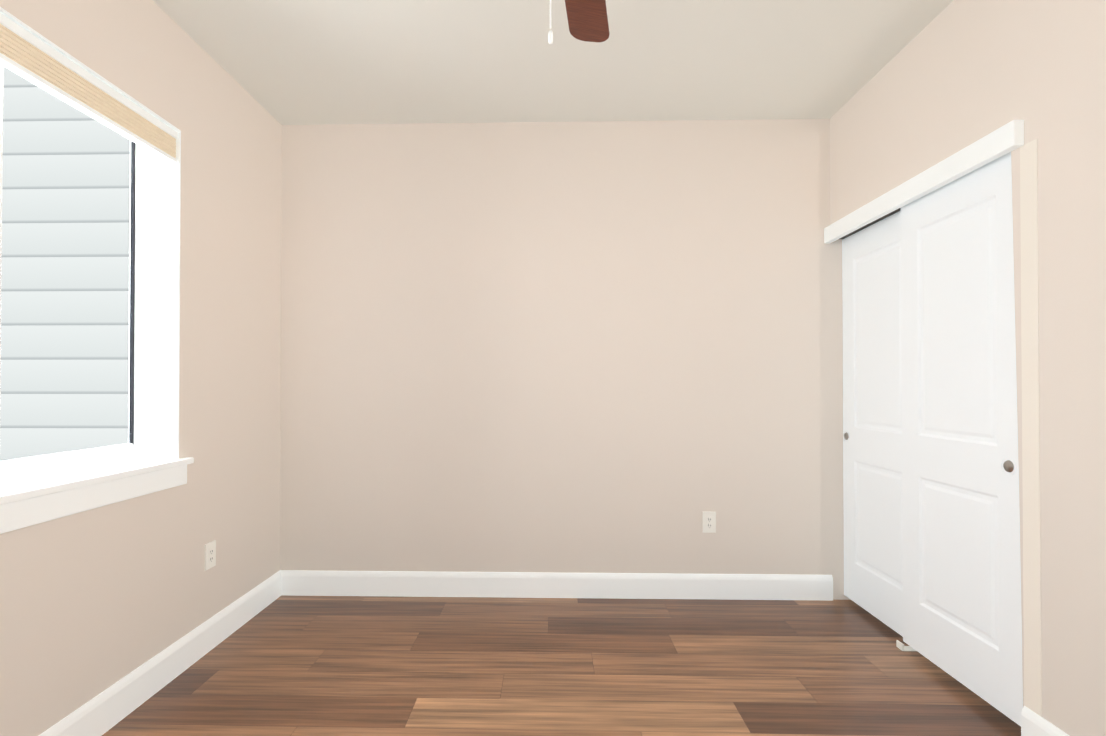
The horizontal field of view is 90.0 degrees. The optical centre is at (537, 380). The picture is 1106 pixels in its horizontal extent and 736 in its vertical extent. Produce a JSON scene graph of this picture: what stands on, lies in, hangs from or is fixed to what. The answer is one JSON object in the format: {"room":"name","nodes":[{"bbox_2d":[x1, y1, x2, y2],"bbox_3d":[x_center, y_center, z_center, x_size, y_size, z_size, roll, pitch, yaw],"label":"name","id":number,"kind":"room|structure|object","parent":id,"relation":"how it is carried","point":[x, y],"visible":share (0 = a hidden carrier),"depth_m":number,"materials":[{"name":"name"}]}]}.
{"room":"empty bedroom","nodes":[
{"label":"empty bedroom","id":0,"kind":"room"},
{"bbox_2d":[0,0,281,735],"bbox_3d":[-1.641,-0.142,1.179,0.190,2.740,4.100,0,-1,1],"label":"wall","id":1,"kind":"structure","parent":0,"point":[94,602],"depth_m":2.39,"materials":[{"name":"paint"}]},
{"bbox_2d":[0,7,186,533],"bbox_3d":[-1.619,-0.315,1.676,0.201,1.505,1.410,0,-1,1],"label":"window","id":2,"kind":"structure","parent":1,"relation":"in","point":[133,449],"depth_m":2.30,"materials":[{"name":"white plastic"}]},
{"bbox_2d":[0,13,177,162],"bbox_3d":[-1.560,-0.990,1.680,0.041,0.131,1.326,0,-1,1],"label":"window blind","id":3,"kind":"object","parent":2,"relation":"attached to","point":[29,56],"visible":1,"depth_m":1.86,"materials":[{"name":"beige fabric"}]},
{"bbox_2d":[0,457,193,504],"bbox_3d":[-1.581,0.340,1.669,0.157,0.025,1.450,0,-1,1],"label":"window sill","id":4,"kind":"structure","parent":1,"relation":"attached to","point":[16,492],"depth_m":1.87,"materials":[{"name":"white wood"}]},
{"bbox_2d":[39,571,280,735],"bbox_3d":[-1.539,1.158,1.166,0.015,0.140,4.100,0,-1,1],"label":"baseboard","id":5,"kind":"structure","parent":1,"relation":"attached to","point":[104,711],"depth_m":2.21,"materials":[{"name":"white wood"}]},
{"bbox_2d":[205,540,215,570],"bbox_3d":[-1.509,0.808,2.553,0.009,0.118,0.074,0,-1,1],"label":"electrical outlet","id":6,"kind":"object","parent":1,"relation":"attached to","point":[210,554],"visible":1,"depth_m":2.55,"materials":[{"name":"white plastic"}]},
{"bbox_2d":[153,0,952,124],"bbox_3d":[0.362,-1.562,1.143,4.418,0.100,4.700,0,-1,1],"label":"ceiling","id":7,"kind":"structure","parent":0,"point":[302,62],"depth_m":2.56,"materials":[{"name":"white paint"}]},
{"bbox_2d":[548,0,609,43],"bbox_3d":[0.106,-1.164,1.387,1.087,0.692,1.086,0,-1,1],"label":"ceiling fan","id":8,"kind":"object","parent":7,"relation":"hanging from","point":[587,20],"visible":1,"depth_m":1.80,"materials":[{"name":"brown wood"}]},
{"bbox_2d":[102,595,1020,735],"bbox_3d":[0.362,1.278,1.119,4.418,0.100,4.700,0,-1,1],"label":"floor","id":9,"kind":"structure","parent":0,"point":[283,665],"depth_m":2.32,"materials":[{"name":"brown wood"}]},
{"bbox_2d":[896,640,915,650],"bbox_3d":[1.720,1.225,2.551,0.099,0.030,0.044,0,-1,1],"label":"floor guide","id":10,"kind":"object","parent":9,"relation":"on","point":[900,645],"visible":0.82,"depth_m":2.55,"materials":[{"name":"white plastic"}]},
{"bbox_2d":[280,119,850,599],"bbox_3d":[0.413,-0.124,3.255,4.418,2.740,0.150,0,-1,1],"label":"wall","id":11,"kind":"structure","parent":0,"point":[572,347],"depth_m":3.19,"materials":[{"name":"paint"}]},
{"bbox_2d":[280,570,832,600],"bbox_3d":[0.086,1.175,3.169,3.168,0.140,0.015,0,-1,1],"label":"baseboard","id":12,"kind":"structure","parent":11,"relation":"attached to","point":[571,585],"depth_m":3.16,"materials":[{"name":"white wood"}]},
{"bbox_2d":[703,512,715,532],"bbox_3d":[0.980,0.810,3.154,0.074,0.118,0.009,0,-1,1],"label":"electrical outlet","id":13,"kind":"object","parent":11,"relation":"attached to","point":[709,522],"visible":1,"depth_m":3.15,"materials":[{"name":"white plastic"}]},
{"bbox_2d":[830,0,1105,735],"bbox_3d":[1.696,-0.143,1.099,0.150,2.740,4.100,0,-1,1],"label":"wall","id":14,"kind":"structure","parent":0,"point":[952,77],"depth_m":1.76,"materials":[{"name":"paint"}]},
{"bbox_2d":[840,208,900,238],"bbox_3d":[1.730,-0.814,2.524,0.142,0.012,1.256,0,-1,1],"label":"track rail","id":15,"kind":"object","parent":14,"relation":"in","point":[871,223],"visible":0.07,"depth_m":2.84,"materials":[{"name":"grey metal"}]},
{"bbox_2d":[842,211,902,636],"bbox_3d":[1.744,0.205,2.810,0.039,2.015,0.662,0,-1,1],"label":"closet door","id":16,"kind":"structure","parent":14,"relation":"in","point":[872,430],"depth_m":2.85,"materials":[{"name":"white wood"}]},
{"bbox_2d":[824,120,1023,242],"bbox_3d":[1.637,-0.829,2.509,0.034,0.087,1.295,0,-1,1],"label":"trim","id":17,"kind":"structure","parent":14,"relation":"attached to","point":[999,142],"depth_m":2.24,"materials":[{"name":"white wood"}]},
{"bbox_2d":[901,152,1022,725],"bbox_3d":[1.689,0.195,2.221,0.039,2.005,0.662,0,-1,1],"label":"closet door","id":18,"kind":"structure","parent":14,"relation":"in","point":[962,619],"depth_m":2.17,"materials":[{"name":"white wood"}]},
{"bbox_2d":[1020,139,1041,716],"bbox_3d":[1.637,0.221,1.835,0.002,2.025,0.065,0,-1,1],"label":"trim","id":19,"kind":"structure","parent":14,"relation":"attached to","point":[1030,428],"depth_m":1.83,"materials":[{"name":"beige paint"}]},
{"bbox_2d":[1021,706,1068,735],"bbox_3d":[1.598,1.152,0.449,0.015,0.140,2.818,0,-1,1],"label":"baseboard","id":20,"kind":"structure","parent":14,"relation":"attached to","point":[1033,723],"depth_m":1.80,"materials":[{"name":"white wood"}]},
{"label":"outside","id":21,"kind":"structure","parent":0,"visible":0},
{"bbox_2d":[0,66,129,485],"bbox_3d":[-6.168,-0.752,3.445,8.650,10.000,0.100,0,-1,1],"label":"siding","id":22,"kind":"structure","parent":21,"point":[97,420],"depth_m":3.31,"materials":[{"name":"white"}]}
]}

